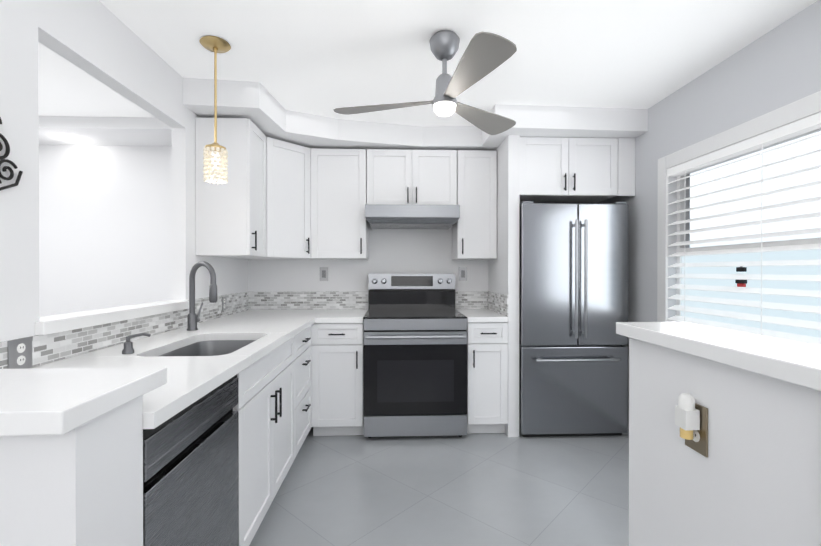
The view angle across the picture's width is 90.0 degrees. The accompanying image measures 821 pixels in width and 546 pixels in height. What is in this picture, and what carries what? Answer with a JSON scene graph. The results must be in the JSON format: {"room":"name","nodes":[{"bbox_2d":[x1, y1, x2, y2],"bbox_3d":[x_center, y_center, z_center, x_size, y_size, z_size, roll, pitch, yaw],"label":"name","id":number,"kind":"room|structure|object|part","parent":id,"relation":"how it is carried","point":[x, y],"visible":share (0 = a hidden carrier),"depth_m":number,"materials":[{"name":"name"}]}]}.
{"room":"kitchen","nodes":[
{"label":"kitchen","id":0,"kind":"room"},
{"bbox_2d":[0,395,142,545],"bbox_3d":[-0.988,0.772,0.875,0.690,0.965,0.210,0,0,-2],"label":"wall","id":1,"kind":"structure","parent":0,"point":[81,485],"depth_m":0.79,"materials":[{"name":"white paint"}]},
{"bbox_2d":[0,367,166,435],"bbox_3d":[-0.981,0.268,0.888,0.705,0.043,0.340,0,0,-2],"label":"countertop","id":2,"kind":"structure","parent":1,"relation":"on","point":[47,401],"depth_m":0.85,"materials":[{"name":"white stone"}]},
{"bbox_2d":[39,116,171,145],"bbox_3d":[-3.099,-1.162,3.362,3.155,0.090,0.450,0,0,-2],"label":"ceiling soffit","id":3,"kind":"structure","parent":0,"point":[119,131],"depth_m":3.24,"materials":[{"name":"white paint"}]},
{"bbox_2d":[0,0,247,368],"bbox_3d":[-1.368,0.030,0.686,0.085,2.450,5.950,0,0,-2],"label":"wall","id":4,"kind":"structure","parent":0,"point":[98,40],"depth_m":1.64,"materials":[{"name":"white paint"}]},
{"bbox_2d":[0,118,22,190],"bbox_3d":[-1.336,-0.399,1.253,0.026,0.329,0.334,0,0,-2],"label":"wall art","id":5,"kind":"object","parent":4,"relation":"attached to","point":[6,155],"visible":1,"depth_m":1.36,"materials":[{"name":"black metal"}]},
{"bbox_2d":[35,300,188,334],"bbox_3d":[-1.421,0.198,2.021,0.147,0.050,1.080,0,0,-2],"label":"wall cap","id":6,"kind":"object","parent":4,"relation":"attached to","point":[51,324],"depth_m":1.81,"materials":[{"name":"white stone"}]},
{"bbox_2d":[0,292,251,368],"bbox_3d":[-1.388,0.253,2.313,0.008,0.160,2.700,0,0,-2],"label":"backsplash","id":7,"kind":"structure","parent":4,"relation":"attached to","point":[49,348],"depth_m":1.90,"materials":[{"name":"tile"}]},
{"bbox_2d":[7,337,31,368],"bbox_3d":[-1.342,0.280,1.414,0.008,0.108,0.088,0,0,-2],"label":"electrical outlet","id":8,"kind":"object","parent":7,"relation":"attached to","point":[20,353],"visible":1,"depth_m":1.41,"materials":[{"name":"grey"}]},
{"bbox_2d":[222,296,225,310],"bbox_3d":[-1.411,0.232,3.112,0.008,0.105,0.070,0,0,-2],"label":"electrical outlet","id":9,"kind":"object","parent":7,"relation":"attached to","point":[223,303],"visible":1,"depth_m":3.10,"materials":[{"name":"grey plastic"}]},
{"bbox_2d":[196,118,266,256],"bbox_3d":[-1.222,-0.567,2.872,0.380,0.900,0.362,0,0,-2],"label":"upper cabinet","id":10,"kind":"object","parent":4,"relation":"attached to","point":[231,217],"visible":1,"depth_m":2.69,"materials":[{"name":"white wood"}]},
{"bbox_2d":[39,145,595,316],"bbox_3d":[-1.340,0.016,3.740,6.700,2.450,0.150,0,0,-2],"label":"wall","id":11,"kind":"structure","parent":0,"point":[105,226],"depth_m":3.62,"materials":[{"name":"white paint"}]},
{"bbox_2d":[224,137,316,259],"bbox_3d":[-1.124,-0.569,3.362,0.616,0.900,0.612,0,0,-2],"label":"upper cabinet","id":12,"kind":"object","parent":11,"relation":"attached to","point":[288,182],"visible":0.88,"depth_m":3.20,"materials":[{"name":"white wood"}]},
{"bbox_2d":[252,291,367,309],"bbox_3d":[-0.897,0.246,3.680,1.040,0.160,0.008,0,0,-2],"label":"backsplash","id":13,"kind":"structure","parent":11,"relation":"attached to","point":[317,299],"depth_m":3.68,"materials":[{"name":"tile"}]},
{"bbox_2d":[320,267,327,280],"bbox_3d":[-0.777,0.009,3.682,0.075,0.120,0.011,0,0,-2],"label":"electrical outlet","id":14,"kind":"object","parent":11,"relation":"attached to","point":[323,273],"visible":1,"depth_m":3.68,"materials":[{"name":"grey"}]},
{"bbox_2d":[311,148,368,259],"bbox_3d":[-0.597,-0.570,3.510,0.455,0.900,0.360,0,0,-2],"label":"upper cabinet","id":15,"kind":"object","parent":11,"relation":"attached to","point":[339,227],"visible":1,"depth_m":3.37,"materials":[{"name":"white wood"}]},
{"bbox_2d":[367,149,456,204],"bbox_3d":[0.007,-0.782,3.534,0.748,0.476,0.360,0,0,-2],"label":"upper cabinet","id":16,"kind":"object","parent":11,"relation":"attached to","point":[409,177],"visible":0.88,"depth_m":3.39,"materials":[{"name":"white wood"}]},
{"bbox_2d":[365,204,459,228],"bbox_3d":[0.008,-0.468,3.478,0.748,0.146,0.472,0,0,-2],"label":"range hood","id":17,"kind":"object","parent":16,"relation":"attached to","point":[380,216],"visible":1,"depth_m":3.25,"materials":[{"name":"silver metal"}]},
{"bbox_2d":[459,267,466,280],"bbox_3d":[0.477,0.009,3.733,0.075,0.120,0.011,0,0,-2],"label":"electrical outlet","id":18,"kind":"object","parent":11,"relation":"attached to","point":[462,273],"visible":1,"depth_m":3.73,"materials":[{"name":"grey"}]},
{"bbox_2d":[455,291,487,308],"bbox_3d":[0.540,0.246,3.738,0.284,0.160,0.008,0,0,-2],"label":"backsplash","id":19,"kind":"structure","parent":11,"relation":"attached to","point":[463,299],"depth_m":3.73,"materials":[{"name":"tile"}]},
{"bbox_2d":[452,150,496,259],"bbox_3d":[0.549,-0.570,3.557,0.332,0.900,0.360,0,0,-2],"label":"upper cabinet","id":20,"kind":"object","parent":11,"relation":"attached to","point":[474,232],"visible":0.98,"depth_m":3.42,"materials":[{"name":"white wood"}]},
{"bbox_2d":[520,137,634,203],"bbox_3d":[1.268,-0.819,3.440,0.910,0.443,0.650,0,0,-2],"label":"upper cabinet","id":21,"kind":"object","parent":11,"relation":"attached to","point":[569,170],"depth_m":3.16,"materials":[{"name":"white wood"}]},
{"bbox_3d":[1.667,-0.818,3.173,0.134,0.443,0.020,0,0,-2],"label":"wall cabinet filler panel","id":22,"kind":"part","parent":21,"relation":"part of","materials":[{"name":"white wood"}]},
{"bbox_2d":[183,77,647,150],"bbox_3d":[0.155,-1.124,3.155,3.160,0.165,1.130,0,0,-2],"label":"soffit","id":23,"kind":"structure","parent":0,"point":[262,109],"depth_m":3.01,"materials":[{"name":"white paint"}]},
{"bbox_2d":[38,0,816,125],"bbox_3d":[-1.218,-1.245,0.736,6.700,0.100,6.450,0,0,-2],"label":"ceiling","id":24,"kind":"structure","parent":0,"point":[321,57],"depth_m":2.21,"materials":[{"name":"white paint"}]},
{"bbox_2d":[199,35,230,183],"bbox_3d":[-1.020,-0.840,2.147,0.150,0.724,0.150,0,0,-2],"label":"light","id":25,"kind":"object","parent":24,"relation":"hanging from","point":[215,44],"depth_m":2.13,"materials":[{"name":"gold metal"}]},
{"bbox_3d":[-1.020,-0.561,2.149,0.122,0.166,0.119,0,0,-2],"label":"pendant light shade","id":26,"kind":"part","parent":25,"relation":"part of","materials":[{"name":"glass"}]},
{"bbox_2d":[333,30,516,134],"bbox_3d":[0.122,-1.002,2.020,1.048,0.398,1.035,0,0,-2],"label":"ceiling fan","id":27,"kind":"object","parent":24,"relation":"hanging from","point":[485,54],"visible":1,"depth_m":2.04,"materials":[{"name":"silver metal"}]},
{"bbox_2d":[249,427,628,545],"bbox_3d":[-1.218,1.305,0.748,6.700,0.100,6.450,0,0,-2],"label":"floor","id":28,"kind":"structure","parent":0,"point":[487,489],"depth_m":2.32,"materials":[{"name":"tile"}]},
{"bbox_2d":[143,375,238,545],"bbox_3d":[-0.948,0.812,1.290,0.582,0.856,0.598,0,0,-2],"label":"dishwasher","id":29,"kind":"object","parent":28,"relation":"on","point":[190,475],"visible":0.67,"depth_m":1.26,"materials":[{"name":"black metal"}]},
{"bbox_2d":[160,336,294,545],"bbox_3d":[-1.018,0.810,2.050,0.720,0.872,0.910,0,0,-2],"label":"base cabinet","id":30,"kind":"object","parent":28,"relation":"on","point":[264,407],"depth_m":1.99,"materials":[{"name":"white wood"}]},
{"bbox_2d":[29,309,320,428],"bbox_3d":[-1.029,0.353,2.324,0.707,0.040,2.689,0,0,-2],"label":"countertop","id":31,"kind":"structure","parent":30,"relation":"on","point":[191,380],"depth_m":1.79,"materials":[{"name":"white stone"}]},
{"bbox_2d":[122,333,150,353],"bbox_3d":[-1.164,0.295,1.740,0.072,0.078,0.100,0,0,-2],"label":"soap dispenser","id":32,"kind":"object","parent":31,"relation":"on","point":[128,347],"visible":1,"depth_m":1.70,"materials":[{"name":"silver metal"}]},
{"bbox_2d":[186,261,217,330],"bbox_3d":[-1.197,0.131,2.375,0.205,0.400,0.164,0,0,-2],"label":"faucet","id":33,"kind":"object","parent":31,"relation":"on","point":[193,318],"visible":1,"depth_m":2.37,"materials":[{"name":"silver metal"}]},
{"bbox_3d":[-0.952,0.475,1.966,0.404,0.200,0.644,0,0,-2],"label":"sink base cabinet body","id":34,"kind":"part","parent":30,"relation":"part of","materials":[{"name":"silver metal"}]},
{"bbox_2d":[294,326,310,457],"bbox_3d":[-1.047,0.807,2.762,0.720,0.872,0.508,0,0,-2],"label":"base cabinet","id":35,"kind":"object","parent":28,"relation":"on","point":[302,360],"visible":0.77,"depth_m":2.74,"materials":[{"name":"white wood"}]},
{"bbox_2d":[311,322,363,435],"bbox_3d":[-0.556,0.805,3.353,0.386,0.872,0.690,0,0,-2],"label":"base cabinet","id":36,"kind":"object","parent":28,"relation":"on","point":[337,379],"visible":0.98,"depth_m":3.05,"materials":[{"name":"white wood"}]},
{"bbox_2d":[313,309,367,322],"bbox_3d":[-0.535,0.348,3.350,0.339,0.040,0.679,0,0,-2],"label":"countertop","id":37,"kind":"structure","parent":36,"relation":"on","point":[326,315],"depth_m":3.17,"materials":[{"name":"white stone"}]},
{"bbox_2d":[364,274,466,437],"bbox_3d":[0.026,0.625,3.343,0.768,1.235,0.753,0,0,-2],"label":"range","id":38,"kind":"object","parent":28,"relation":"on","point":[415,354],"visible":1,"depth_m":3.04,"materials":[{"name":"silver metal"}]},
{"bbox_2d":[467,322,507,433],"bbox_3d":[0.569,0.804,3.399,0.310,0.872,0.690,0,0,-2],"label":"base cabinet","id":39,"kind":"object","parent":28,"relation":"on","point":[487,377],"visible":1,"depth_m":3.09,"materials":[{"name":"white wood"}]},
{"bbox_2d":[455,309,507,321],"bbox_3d":[0.564,0.347,3.402,0.305,0.040,0.666,0,0,-2],"label":"countertop","id":40,"kind":"structure","parent":39,"relation":"on","point":[473,315],"depth_m":3.17,"materials":[{"name":"white stone"}]},
{"bbox_2d":[519,201,627,436],"bbox_3d":[1.225,0.351,3.389,0.812,1.782,0.743,0,0,-2],"label":"fridge","id":41,"kind":"object","parent":28,"relation":"on","point":[573,310],"visible":0.98,"depth_m":3.08,"materials":[{"name":"silver metal"}]},
{"bbox_2d":[488,135,519,436],"bbox_3d":[0.767,0.100,3.426,0.085,2.285,0.650,0,0,-2],"label":"wall","id":42,"kind":"structure","parent":0,"point":[503,272],"depth_m":3.10,"materials":[{"name":"white paint"}]},
{"bbox_2d":[488,291,507,316],"bbox_3d":[0.721,0.247,3.424,0.008,0.160,0.650,0,0,-2],"label":"backsplash","id":43,"kind":"structure","parent":42,"relation":"attached to","point":[497,302],"depth_m":3.36,"materials":[{"name":"tile"}]},
{"bbox_2d":[596,0,820,428],"bbox_3d":[1.907,0.030,0.820,0.150,2.450,5.950,0,0,-2],"label":"wall","id":44,"kind":"structure","parent":0,"point":[777,67],"depth_m":2.50,"materials":[{"name":"white paint"}]},
{"bbox_2d":[657,91,820,321],"bbox_3d":[1.801,-0.166,2.065,0.140,1.250,1.670,0,0,-2],"label":"window","id":45,"kind":"structure","parent":44,"relation":"in","point":[741,283],"depth_m":2.45,"materials":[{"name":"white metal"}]},
{"bbox_2d":[667,112,820,345],"bbox_3d":[1.798,-0.177,2.065,0.066,1.045,1.440,0,0,-2],"label":"window blind slats","id":46,"kind":"object","parent":45,"relation":"attached to","point":[801,126],"visible":0.85,"depth_m":2.14,"materials":[{"name":"white plastic"}]},
{"bbox_2d":[682,249,820,337],"bbox_3d":[1.856,0.094,2.069,0.005,0.410,1.380,0,0,-2],"label":"window panel","id":47,"kind":"object","parent":45,"relation":"attached to","point":[796,270],"depth_m":2.17,"materials":[{"name":"glass"}]},
{"bbox_2d":[629,338,820,545],"bbox_3d":[0.864,0.738,-0.411,0.155,1.045,3.570,0,0,-2],"label":"wall","id":48,"kind":"structure","parent":0,"point":[753,478],"depth_m":0.98,"materials":[{"name":"white paint"}]},
{"bbox_2d":[685,403,707,456],"bbox_3d":[0.737,0.399,1.061,0.008,0.122,0.075,0,0,-2],"label":"outlet","id":49,"kind":"object","parent":48,"relation":"attached to","point":[698,443],"visible":0.5,"depth_m":1.04,"materials":[{"name":"brown metal"}]},
{"bbox_2d":[675,393,699,439],"bbox_3d":[0.714,0.369,1.060,0.037,0.115,0.040,0,0,-2],"label":"air freshener","id":50,"kind":"object","parent":49,"relation":"attached to","point":[687,417],"visible":0.96,"depth_m":1.05,"materials":[{"name":"white plastic"}]},
{"bbox_2d":[616,322,820,390],"bbox_3d":[0.891,0.195,-0.397,0.240,0.040,3.600,0,0,-2],"label":"countertop","id":51,"kind":"structure","parent":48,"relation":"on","point":[795,362],"depth_m":0.97,"materials":[{"name":"white stone"}]},
{"label":"outside","id":52,"kind":"structure","parent":0,"visible":0},
{"bbox_2d":[690,131,820,247],"bbox_3d":[2.186,-0.226,2.081,0.010,2.150,2.650,0,0,-2],"label":"window pane","id":53,"kind":"structure","parent":52,"point":[803,162],"depth_m":2.54,"materials":[{"name":"glass"}]}
]}

